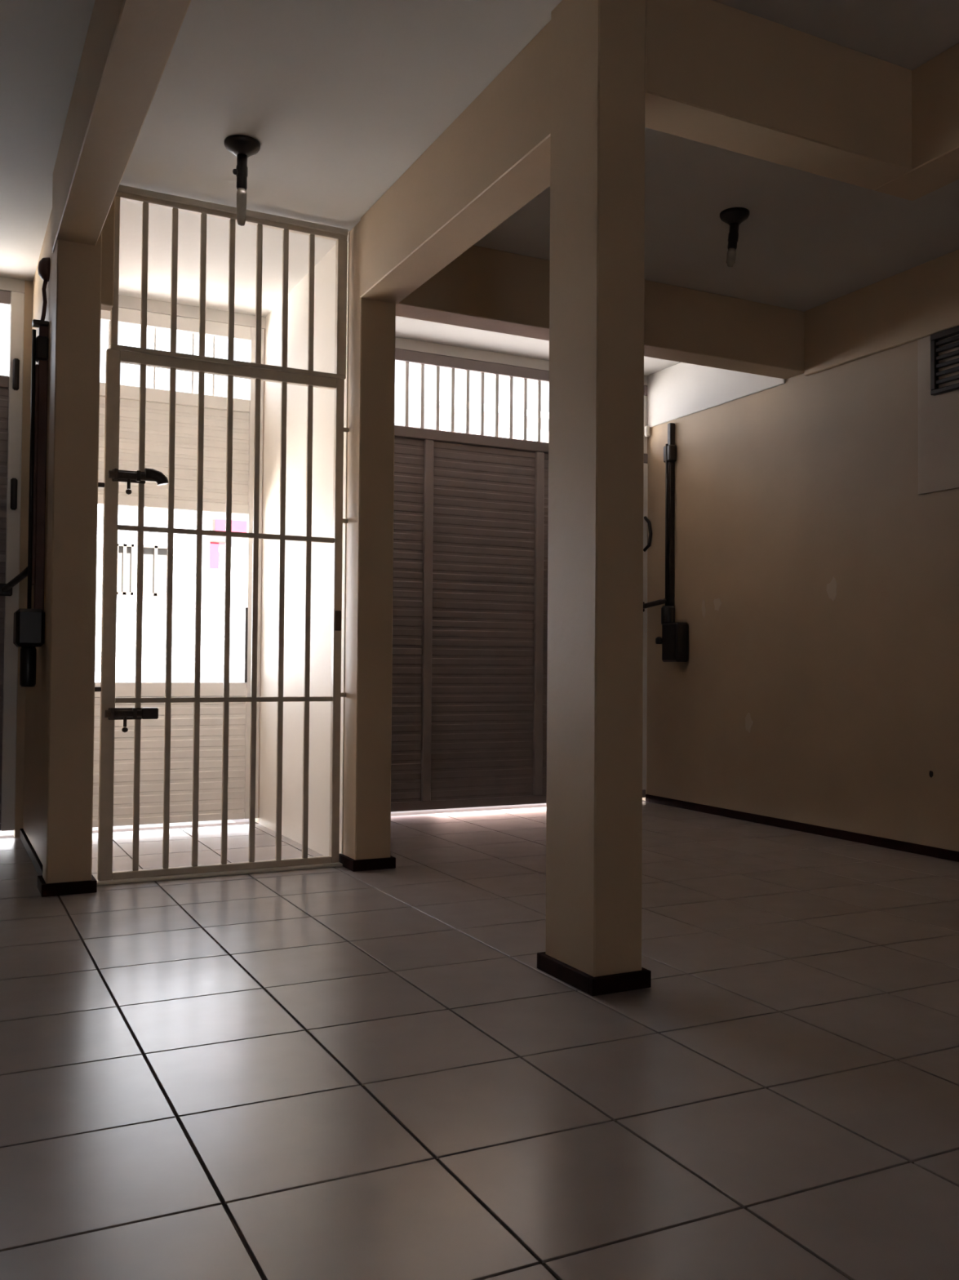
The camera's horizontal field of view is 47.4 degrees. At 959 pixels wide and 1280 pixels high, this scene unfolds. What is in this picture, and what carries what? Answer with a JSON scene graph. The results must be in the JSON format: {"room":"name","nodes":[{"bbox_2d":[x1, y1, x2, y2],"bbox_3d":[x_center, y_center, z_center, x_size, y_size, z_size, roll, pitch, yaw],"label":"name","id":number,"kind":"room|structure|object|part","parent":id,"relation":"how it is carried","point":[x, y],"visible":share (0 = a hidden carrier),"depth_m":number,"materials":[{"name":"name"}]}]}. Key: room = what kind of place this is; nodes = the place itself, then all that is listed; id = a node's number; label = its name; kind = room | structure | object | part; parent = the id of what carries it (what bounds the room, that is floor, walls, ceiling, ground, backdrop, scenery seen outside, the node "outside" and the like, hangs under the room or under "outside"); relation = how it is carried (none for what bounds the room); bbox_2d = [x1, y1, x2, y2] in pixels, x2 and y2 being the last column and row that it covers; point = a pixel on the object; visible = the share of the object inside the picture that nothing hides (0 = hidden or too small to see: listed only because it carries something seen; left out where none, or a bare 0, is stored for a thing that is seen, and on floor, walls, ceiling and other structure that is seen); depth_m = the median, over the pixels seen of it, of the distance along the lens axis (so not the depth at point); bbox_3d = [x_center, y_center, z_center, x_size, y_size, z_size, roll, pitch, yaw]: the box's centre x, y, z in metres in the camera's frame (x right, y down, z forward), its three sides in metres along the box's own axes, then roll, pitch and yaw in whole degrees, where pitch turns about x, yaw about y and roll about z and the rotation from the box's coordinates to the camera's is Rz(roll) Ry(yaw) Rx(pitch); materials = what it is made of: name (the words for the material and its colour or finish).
{"room":"empty shop","nodes":[
{"label":"empty shop","id":0,"kind":"room"},
{"bbox_2d":[22,208,53,864],"bbox_3d":[-2.067,-0.453,5.206,0.060,2.980,1.440,1,-2,-27],"label":"wall","id":1,"kind":"structure","parent":0,"point":[35,696],"depth_m":5.07,"materials":[{"name":"beige paint"}]},
{"bbox_2d":[0,319,48,686],"bbox_3d":[-2.245,-0.612,5.317,0.127,1.660,1.076,1,-2,-29],"label":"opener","id":2,"kind":"object","parent":1,"relation":"attached to","point":[28,624],"visible":1,"depth_m":4.93,"materials":[{"name":"brown metal"}]},
{"bbox_3d":[-2.259,-0.301,5.345,0.038,0.087,0.949,1,-2,-31],"label":"arm","id":3,"kind":"part","parent":2,"relation":"part of","materials":[{"name":"metal"}]},
{"bbox_3d":[-2.036,0.120,4.919,0.068,0.180,0.068,1,-2,-27],"label":"motor","id":4,"kind":"part","parent":2,"relation":"part of","materials":[{"name":"black plastic"}]},
{"bbox_3d":[-2.000,-1.439,4.970,0.068,0.020,0.064,1,-2,-27],"label":"plate","id":5,"kind":"part","parent":2,"relation":"part of","materials":[{"name":"metal"}]},
{"bbox_3d":[-1.994,-0.709,4.958,0.040,1.440,0.036,1,-2,-27],"label":"guide rail","id":6,"kind":"part","parent":2,"relation":"part of","materials":[{"name":"brown metal"}]},
{"bbox_2d":[19,828,42,875],"bbox_3d":[-2.112,1.012,5.153,0.016,0.048,1.440,1,-2,-27],"label":"baseboard","id":7,"kind":"structure","parent":1,"relation":"attached to","point":[28,847],"depth_m":5.14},
{"bbox_2d":[37,257,49,320],"bbox_3d":[-1.999,-1.596,4.996,0.048,0.316,0.108,1,-2,-27],"label":"junction cover","id":8,"kind":"object","parent":1,"relation":"attached to","point":[43,268],"visible":1,"depth_m":4.98,"materials":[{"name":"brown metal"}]},
{"bbox_2d":[101,196,115,311],"bbox_3d":[-1.569,-1.675,4.587,0.056,0.560,0.080,1,-2,-27],"label":"wall","id":9,"kind":"structure","parent":0,"point":[108,230],"depth_m":4.55,"materials":[{"name":"beige paint"}]},
{"bbox_2d":[258,231,350,855],"bbox_3d":[-0.885,-0.429,5.798,0.152,2.980,1.440,1,-2,-27],"label":"wall","id":10,"kind":"structure","parent":0,"point":[321,614],"depth_m":5.73,"materials":[{"name":"beige paint"}]},
{"bbox_2d":[96,862,342,885],"bbox_3d":[-1.136,1.029,4.819,1.104,0.012,0.072,1,-2,-27],"label":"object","id":11,"kind":"structure","parent":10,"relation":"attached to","point":[112,882],"depth_m":4.78,"materials":[{"name":"metal"}]},
{"bbox_2d":[13,280,648,837],"bbox_3d":[-2.072,-0.431,6.087,7.440,2.980,0.140,1,-2,-27],"label":"wall","id":12,"kind":"structure","parent":0,"point":[19,809],"depth_m":5.84,"materials":[{"name":"beige paint"}]},
{"bbox_2d":[0,289,24,831],"bbox_3d":[-2.797,-0.433,5.655,0.764,2.872,0.072,1,-2,-27],"label":"gate","id":13,"kind":"object","parent":12,"relation":"attached to","point":[11,386],"visible":0.98,"depth_m":5.80,"materials":[{"name":"metal"}]},
{"bbox_3d":[-2.801,-1.381,5.691,0.636,0.064,0.040,1,-2,-27],"label":"rail","id":14,"kind":"part","parent":13,"relation":"part of","materials":[{"name":"beige metal"}]},
{"bbox_3d":[-2.797,-1.833,5.702,0.636,0.072,0.040,1,-2,-27],"label":"rail","id":15,"kind":"part","parent":13,"relation":"part of","materials":[{"name":"beige metal"}]},
{"bbox_2d":[92,306,264,827],"bbox_3d":[-1.793,-0.409,6.164,1.136,2.880,0.060,1,-2,-27],"label":"gate","id":16,"kind":"object","parent":12,"relation":"attached to","point":[157,404],"visible":0.62,"depth_m":6.23,"materials":[{"name":"metal"}]},
{"bbox_3d":[-1.800,1.011,6.142,0.956,0.040,0.040,1,-2,-27],"label":"rail","id":17,"kind":"part","parent":16,"relation":"part of","materials":[{"name":"white metal"}]},
{"bbox_3d":[-1.794,0.279,6.160,0.956,0.080,0.040,1,-2,-27],"label":"rail","id":18,"kind":"part","parent":16,"relation":"part of","materials":[{"name":"beige metal"}]},
{"bbox_3d":[-1.786,-0.772,6.186,0.956,0.056,0.040,1,-2,-27],"label":"rail","id":19,"kind":"part","parent":16,"relation":"part of","materials":[{"name":"beige metal"}]},
{"bbox_3d":[-1.781,-1.380,6.201,0.956,0.072,0.040,1,-2,-27],"label":"rail","id":20,"kind":"part","parent":16,"relation":"part of","materials":[{"name":"beige metal"}]},
{"bbox_3d":[-1.778,-1.808,6.212,0.956,0.080,0.040,1,-2,-27],"label":"rail","id":21,"kind":"part","parent":16,"relation":"part of","materials":[{"name":"beige metal"}]},
{"bbox_2d":[0,276,648,385],"bbox_3d":[-1.000,-1.865,6.654,4.828,0.068,0.140,1,-2,-27],"label":"lintel","id":22,"kind":"object","parent":12,"relation":"attached to","point":[9,284],"visible":0.39,"depth_m":6.44,"materials":[{"name":"paint"}]},
{"bbox_2d":[391,347,652,812],"bbox_3d":[0.039,-0.369,7.056,2.556,2.888,0.103,1,-2,-27],"label":"gate","id":23,"kind":"object","parent":12,"relation":"attached to","point":[469,674],"visible":0.52,"depth_m":7.04,"materials":[{"name":"metal"}]},
{"bbox_3d":[0.011,1.047,7.050,2.552,0.056,0.036,1,-2,-27],"label":"rail","id":24,"kind":"part","parent":23,"relation":"part of","materials":[{"name":"beige metal"}]},
{"bbox_3d":[0.032,-1.294,7.103,2.552,0.068,0.048,1,-2,-27],"label":"rail","id":25,"kind":"part","parent":23,"relation":"part of","materials":[{"name":"beige metal"}]},
{"bbox_3d":[0.035,-1.776,7.117,2.552,0.072,0.044,1,-2,-27],"label":"rail","id":26,"kind":"part","parent":23,"relation":"part of","materials":[{"name":"beige metal"}]},
{"bbox_3d":[1.139,-0.098,7.632,0.056,2.280,0.048,1,-2,-27],"label":"jamb post","id":27,"kind":"part","parent":23,"relation":"part of","materials":[{"name":"beige metal"}]},
{"bbox_3d":[1.148,-1.511,7.671,0.056,0.412,0.040,1,-2,-27],"label":"jamb post","id":28,"kind":"part","parent":23,"relation":"part of","materials":[{"name":"beige metal"}]},
{"bbox_3d":[1.170,-0.741,7.608,0.036,0.252,0.069,2,-2,-45],"label":"pull handle","id":29,"kind":"part","parent":23,"relation":"part of","materials":[{"name":"metal"}]},
{"bbox_2d":[0,800,958,1279],"bbox_3d":[0.611,1.024,0.622,7.480,0.160,12.260,1,-2,-27],"label":"floor","id":30,"kind":"structure","parent":0,"point":[341,1073],"depth_m":2.52,"materials":[{"name":"tile"}]},
{"bbox_2d":[36,230,102,897],"bbox_3d":[-1.678,-0.468,4.500,0.208,2.980,0.208,1,-2,-27],"label":"column","id":31,"kind":"structure","parent":30,"relation":"on","point":[68,808],"depth_m":4.42,"materials":[{"name":"beige paint"}]},
{"bbox_3d":[-1.689,0.998,4.464,0.208,0.048,0.208,1,-2,-27],"label":"skirting","id":32,"kind":"part","parent":31,"relation":"part of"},
{"bbox_2d":[338,220,395,871],"bbox_3d":[-0.512,-0.444,5.084,0.208,2.980,0.208,1,-2,-27],"label":"column","id":33,"kind":"structure","parent":30,"relation":"on","point":[366,833],"depth_m":5.01,"materials":[{"name":"beige paint"}]},
{"bbox_2d":[94,348,348,880],"bbox_3d":[-1.124,-0.103,4.845,1.124,2.246,0.041,1,-2,-27],"label":"gate","id":34,"kind":"object","parent":33,"relation":"attached to","point":[114,357],"visible":0.93,"depth_m":4.81,"materials":[{"name":"metal"}]},
{"bbox_2d":[104,707,158,732],"bbox_3d":[-1.474,0.339,4.619,0.216,0.104,0.040,1,-2,-27],"label":"bolt latch","id":35,"kind":"object","parent":34,"relation":"attached to","point":[113,713],"visible":1,"depth_m":4.61,"materials":[{"name":"metal"}]},
{"bbox_3d":[-1.479,0.311,4.617,0.204,0.031,0.031,1,-2,-27],"label":"bolt rod","id":36,"kind":"part","parent":35,"relation":"part of","materials":[{"name":"metal"}]},
{"bbox_3d":[-1.497,0.343,4.607,0.013,0.048,0.013,-1,-2,41],"label":"handle","id":37,"kind":"part","parent":35,"relation":"part of","materials":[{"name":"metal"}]},
{"bbox_3d":[-1.497,0.379,4.606,0.026,0.024,0.026,1,-2,-27],"label":"handle knob","id":38,"kind":"part","parent":35,"relation":"part of","materials":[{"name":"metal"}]},
{"bbox_3d":[-1.501,0.312,4.621,0.136,0.050,0.012,1,-2,-27],"label":"plate","id":39,"kind":"part","parent":35,"relation":"part of","materials":[{"name":"metal"}]},
{"bbox_2d":[107,467,168,494],"bbox_3d":[-1.451,-0.675,4.651,0.248,0.118,0.049,1,-2,-27],"label":"bolt latch","id":40,"kind":"object","parent":34,"relation":"attached to","point":[149,474],"visible":1,"depth_m":4.64,"materials":[{"name":"metal"}]},
{"bbox_3d":[-1.489,-0.665,4.632,0.013,0.048,0.013,-1,-2,41],"label":"handle","id":41,"kind":"part","parent":40,"relation":"part of","materials":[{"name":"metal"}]},
{"bbox_3d":[-1.489,-0.629,4.631,0.026,0.024,0.026,1,-2,-27],"label":"handle knob","id":42,"kind":"part","parent":40,"relation":"part of","materials":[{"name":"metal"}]},
{"bbox_3d":[-1.493,-0.696,4.646,0.136,0.050,0.012,1,-2,-27],"label":"plate","id":43,"kind":"part","parent":40,"relation":"part of","materials":[{"name":"metal"}]},
{"bbox_3d":[-1.471,-0.697,4.642,0.204,0.031,0.031,1,-2,-27],"label":"bolt rod","id":44,"kind":"part","parent":40,"relation":"part of","materials":[{"name":"metal"}]},
{"bbox_3d":[-1.122,1.004,4.826,0.966,0.030,0.036,1,-2,-27],"label":"rail","id":45,"kind":"part","parent":34,"relation":"part of","materials":[{"name":"grey metal"}]},
{"bbox_3d":[-1.105,-1.203,4.881,0.966,0.046,0.036,1,-2,-27],"label":"rail","id":46,"kind":"part","parent":34,"relation":"part of","materials":[{"name":"grey metal"}]},
{"bbox_3d":[-0.655,-0.090,5.060,0.030,0.092,0.005,1,-2,-27],"label":"lock plate","id":47,"kind":"part","parent":34,"relation":"part of","materials":[{"name":"metal"}]},
{"bbox_2d":[110,184,348,379],"bbox_3d":[-1.097,-1.581,4.886,1.052,0.702,0.048,1,-2,-27],"label":"grille","id":48,"kind":"object","parent":33,"relation":"attached to","point":[146,197],"visible":0.91,"depth_m":4.88,"materials":[{"name":"grey metal"}]},
{"bbox_3d":[-1.557,-1.575,4.662,0.028,0.636,0.036,1,-2,-27],"label":"frame","id":49,"kind":"part","parent":48,"relation":"part of","materials":[{"name":"beige paint"}]},
{"bbox_3d":[-1.102,-1.239,4.883,1.052,0.018,0.036,1,-2,-27],"label":"frame","id":50,"kind":"part","parent":48,"relation":"part of","materials":[{"name":"beige paint"}]},
{"bbox_3d":[-1.097,-1.906,4.899,1.052,0.044,0.036,1,-2,-27],"label":"frame","id":51,"kind":"part","parent":48,"relation":"part of","materials":[{"name":"beige paint"}]},
{"bbox_3d":[-0.650,-1.557,5.116,0.046,0.636,0.036,1,-2,-27],"label":"frame","id":52,"kind":"part","parent":48,"relation":"part of","materials":[{"name":"beige paint"}]},
{"bbox_3d":[-0.523,1.022,5.047,0.208,0.048,0.208,1,-2,-27],"label":"skirting","id":53,"kind":"part","parent":33,"relation":"part of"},
{"bbox_2d":[537,0,651,995],"bbox_3d":[0.348,-0.482,3.293,0.202,2.980,0.316,1,-2,-27],"label":"column","id":54,"kind":"structure","parent":30,"relation":"on","point":[595,675],"depth_m":3.19,"materials":[{"name":"beige paint"}]},
{"bbox_3d":[0.337,0.984,3.257,0.202,0.048,0.316,1,-2,-27],"label":"skirting","id":55,"kind":"part","parent":54,"relation":"part of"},
{"bbox_2d":[0,0,958,375],"bbox_3d":[0.635,-2.115,0.700,7.480,0.160,12.260,1,-2,-27],"label":"ceiling","id":56,"kind":"structure","parent":0,"point":[340,99],"depth_m":4.39,"materials":[{"name":"paint"}]},
{"bbox_2d":[51,0,191,253],"bbox_3d":[0.644,-1.885,-0.117,0.156,0.340,10.560,1,-2,-27],"label":"beam","id":57,"kind":"structure","parent":56,"relation":"attached to","point":[128,45],"depth_m":3.44,"materials":[{"name":"beige paint"}]},
{"bbox_2d":[223,134,260,226],"bbox_3d":[-0.937,-1.793,4.297,0.140,0.328,0.140,1,-2,-27],"label":"ceiling lamp","id":58,"kind":"object","parent":56,"relation":"attached to","point":[242,147],"visible":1,"depth_m":4.28,"materials":[{"name":"black plastic"}]},
{"bbox_2d":[232,168,238,174],"bbox_3d":[-0.956,-1.832,4.271,0.022,0.024,0.021,1,-2,-27],"label":"switch","id":59,"kind":"object","parent":58,"relation":"attached to","point":[235,171],"depth_m":4.26,"materials":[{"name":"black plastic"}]},
{"bbox_3d":[-0.937,-1.701,4.295,0.040,0.144,0.040,1,-2,-27],"label":"bulb","id":60,"kind":"part","parent":58,"relation":"part of","materials":[{"name":"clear glass"}]},
{"bbox_2d":[360,20,551,303],"bbox_3d":[-0.070,-1.766,4.254,0.188,0.372,1.756,1,-2,-27],"label":"beam","id":61,"kind":"structure","parent":56,"relation":"attached to","point":[493,159],"depth_m":4.06,"materials":[{"name":"beige paint"}]},
{"bbox_2d":[395,245,804,379],"bbox_3d":[0.698,-1.734,5.779,2.568,0.348,0.180,1,-2,-27],"label":"beam","id":62,"kind":"structure","parent":56,"relation":"attached to","point":[483,288],"depth_m":5.80,"materials":[{"name":"beige paint"}]},
{"bbox_2d":[647,362,785,427],"bbox_3d":[1.492,-1.684,7.048,0.012,0.372,1.380,1,-2,-27],"label":"beam","id":63,"kind":"structure","parent":56,"relation":"attached to","point":[682,389],"depth_m":7.20,"materials":[{"name":"paint"}]},
{"bbox_2d":[720,207,750,266],"bbox_3d":[1.151,-1.802,4.922,0.132,0.247,0.132,1,-2,-27],"label":"ceiling lamp","id":64,"kind":"object","parent":56,"relation":"attached to","point":[734,217],"visible":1,"depth_m":4.90,"materials":[{"name":"black plastic"}]},
{"bbox_3d":[1.133,-1.719,4.912,0.044,0.081,0.040,1,-2,-27],"label":"bulb","id":65,"kind":"part","parent":64,"relation":"part of","materials":[{"name":"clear glass"}]},
{"bbox_2d":[644,0,912,190],"bbox_3d":[0.948,-1.787,3.566,1.104,0.348,0.180,1,-2,-27],"label":"beam","id":66,"kind":"structure","parent":56,"relation":"attached to","point":[720,75],"depth_m":3.48,"materials":[{"name":"beige paint"}]},
{"bbox_2d":[873,42,958,200],"bbox_3d":[3.400,-1.854,0.126,0.200,0.348,8.528,1,-2,-27],"label":"beam","id":67,"kind":"structure","parent":56,"relation":"attached to","point":[935,82],"depth_m":3.67,"materials":[{"name":"beige paint"}]},
{"bbox_2d":[647,339,958,851],"bbox_3d":[3.944,-0.480,2.244,0.122,2.980,12.120,1,-2,-27],"label":"wall","id":68,"kind":"structure","parent":0,"point":[816,588],"depth_m":6.20,"materials":[{"name":"beige paint"}]},
{"bbox_2d":[643,422,688,662],"bbox_3d":[1.228,-0.659,7.396,0.136,1.616,0.462,1,-2,-27],"label":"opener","id":69,"kind":"object","parent":68,"relation":"attached to","point":[674,639],"visible":0.92,"depth_m":7.35,"materials":[{"name":"metal"}]},
{"bbox_3d":[1.176,-0.246,7.446,0.053,0.075,0.271,2,-2,-39],"label":"arm","id":70,"kind":"part","parent":69,"relation":"part of","materials":[{"name":"metal"}]},
{"bbox_3d":[1.204,0.003,7.318,0.048,0.048,0.047,1,-2,-27],"label":"release knob","id":71,"kind":"part","parent":69,"relation":"part of","materials":[{"name":"black plastic"}]},
{"bbox_3d":[1.268,-0.164,7.340,0.092,0.128,0.092,1,-2,-27],"label":"motor","id":72,"kind":"part","parent":69,"relation":"part of","materials":[{"name":"black plastic"}]},
{"bbox_3d":[1.294,-0.767,7.375,0.040,1.400,0.036,1,-2,-27],"label":"guide rail","id":73,"kind":"part","parent":69,"relation":"part of","materials":[{"name":"metal"}]},
{"bbox_2d":[645,794,958,862],"bbox_3d":[3.847,0.985,2.232,0.014,0.048,12.000,1,-2,-27],"label":"baseboard","id":74,"kind":"structure","parent":68,"relation":"attached to","point":[945,854],"depth_m":6.13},
{"bbox_2d":[804,248,958,376],"bbox_3d":[4.211,-1.799,1.600,0.028,0.372,10.440,1,-2,-27],"label":"beam","id":75,"kind":"structure","parent":68,"relation":"attached to","point":[921,301],"depth_m":5.74,"materials":[{"name":"beige paint"}]},
{"bbox_2d":[918,333,958,494],"bbox_3d":[2.467,-1.143,5.080,0.010,0.792,1.048,1,-2,-27],"label":"vent panel","id":76,"kind":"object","parent":68,"relation":"attached to","point":[938,415],"depth_m":5.44,"materials":[{"name":"grey paint"}]},
{"bbox_2d":[930,325,958,395],"bbox_3d":[2.362,-1.376,5.254,0.030,0.304,0.444,1,-2,-27],"label":"air vent","id":77,"kind":"object","parent":68,"relation":"in","point":[935,374],"visible":1,"depth_m":5.38,"materials":[{"name":"metal"}]},
{"bbox_3d":[2.269,-1.368,5.440,0.030,0.248,0.028,1,-2,-27],"label":"vent frame","id":78,"kind":"part","parent":77,"relation":"part of","materials":[{"name":"metal"}]},
{"bbox_3d":[2.361,-1.236,5.250,0.030,0.024,0.444,1,-2,-27],"label":"vent frame","id":79,"kind":"part","parent":77,"relation":"part of","materials":[{"name":"metal"}]},
{"bbox_3d":[2.363,-1.512,5.257,0.030,0.032,0.444,1,-2,-27],"label":"vent frame","id":80,"kind":"part","parent":77,"relation":"part of","materials":[{"name":"metal"}]},
{"label":"outside","id":81,"kind":"structure","parent":0,"visible":0},
{"bbox_2d":[394,398,548,442],"bbox_3d":[1.197,-1.050,18.800,5.280,5.100,2.480,1,-2,-27],"label":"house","id":82,"kind":"structure","parent":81,"point":[445,404],"depth_m":17.04,"materials":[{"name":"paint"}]},
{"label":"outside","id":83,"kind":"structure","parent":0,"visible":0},
{"bbox_2d":[231,803,546,822],"bbox_3d":[6.908,1.492,15.018,22.280,0.076,7.860,1,-2,-27],"label":"road","id":84,"kind":"structure","parent":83,"point":[420,811],"depth_m":7.88,"materials":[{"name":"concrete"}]},
{"bbox_2d":[94,504,247,682],"bbox_3d":[-6.041,-0.510,13.799,6.360,3.660,1.720,1,-2,-27],"label":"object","id":85,"kind":"structure","parent":84,"relation":"on","point":[155,544],"depth_m":14.03,"materials":[{"name":"paint"}]},
{"bbox_3d":[-4.479,-0.889,13.754,0.156,0.576,0.010,1,-2,-27],"label":"pane","id":86,"kind":"part","parent":85,"relation":"part of","materials":[{"name":"glass"}]},
{"bbox_3d":[-4.139,-0.882,13.924,0.316,0.576,0.010,1,-2,-27],"label":"pane","id":87,"kind":"part","parent":85,"relation":"part of","materials":[{"name":"glass"}]},
{"bbox_3d":[-3.820,0.444,14.050,0.112,1.760,0.024,1,-2,-27],"label":"door panel","id":88,"kind":"part","parent":85,"relation":"part of","materials":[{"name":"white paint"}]},
{"bbox_3d":[-3.713,0.446,14.104,0.112,1.760,0.024,1,-2,-27],"label":"door panel","id":89,"kind":"part","parent":85,"relation":"part of","materials":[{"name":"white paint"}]},
{"bbox_3d":[-3.605,0.448,14.158,0.112,1.760,0.024,1,-2,-27],"label":"door panel","id":90,"kind":"part","parent":85,"relation":"part of","materials":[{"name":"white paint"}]},
{"bbox_3d":[-3.498,0.450,14.211,0.112,1.760,0.024,1,-2,-27],"label":"door panel","id":91,"kind":"part","parent":85,"relation":"part of","materials":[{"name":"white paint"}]},
{"bbox_2d":[208,540,225,568],"bbox_3d":[-3.393,-1.107,14.230,0.260,0.356,0.032,1,-2,-27],"label":"banner","id":92,"kind":"object","parent":85,"relation":"attached to","point":[216,557],"visible":0.76,"depth_m":14.21,"materials":[{"name":"pink paper"}]},
{"bbox_3d":[-3.392,-1.277,14.234,0.260,0.016,0.032,1,-2,-27],"label":"rod","id":93,"kind":"part","parent":92,"relation":"part of","materials":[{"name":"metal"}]},
{"bbox_3d":[-3.391,0.452,14.265,0.112,1.760,0.024,1,-2,-27],"label":"door panel","id":94,"kind":"part","parent":85,"relation":"part of","materials":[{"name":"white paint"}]},
{"bbox_2d":[210,518,247,532],"bbox_3d":[-3.267,-1.482,14.310,0.496,0.192,0.112,1,-2,-27],"label":"shop sign","id":95,"kind":"object","parent":85,"relation":"attached to","point":[216,524],"visible":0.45,"depth_m":14.30,"materials":[{"name":"metal"}]},
{"bbox_3d":[-3.283,0.455,14.319,0.112,1.760,0.024,1,-2,-27],"label":"door panel","id":96,"kind":"part","parent":85,"relation":"part of","materials":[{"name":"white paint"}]},
{"bbox_3d":[-3.176,0.457,14.373,0.112,1.760,0.024,1,-2,-27],"label":"door panel","id":97,"kind":"part","parent":85,"relation":"part of","materials":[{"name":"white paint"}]},
{"bbox_3d":[-3.069,0.459,14.426,0.112,1.760,0.024,1,-2,-27],"label":"door panel","id":98,"kind":"part","parent":85,"relation":"part of","materials":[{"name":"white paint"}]},
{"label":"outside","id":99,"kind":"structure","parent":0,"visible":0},
{"bbox_2d":[0,819,235,835],"bbox_3d":[-10.975,1.131,6.070,17.720,0.080,7.860,1,-2,-27],"label":"street","id":100,"kind":"structure","parent":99,"point":[10,832],"depth_m":6.94,"materials":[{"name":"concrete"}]}
]}

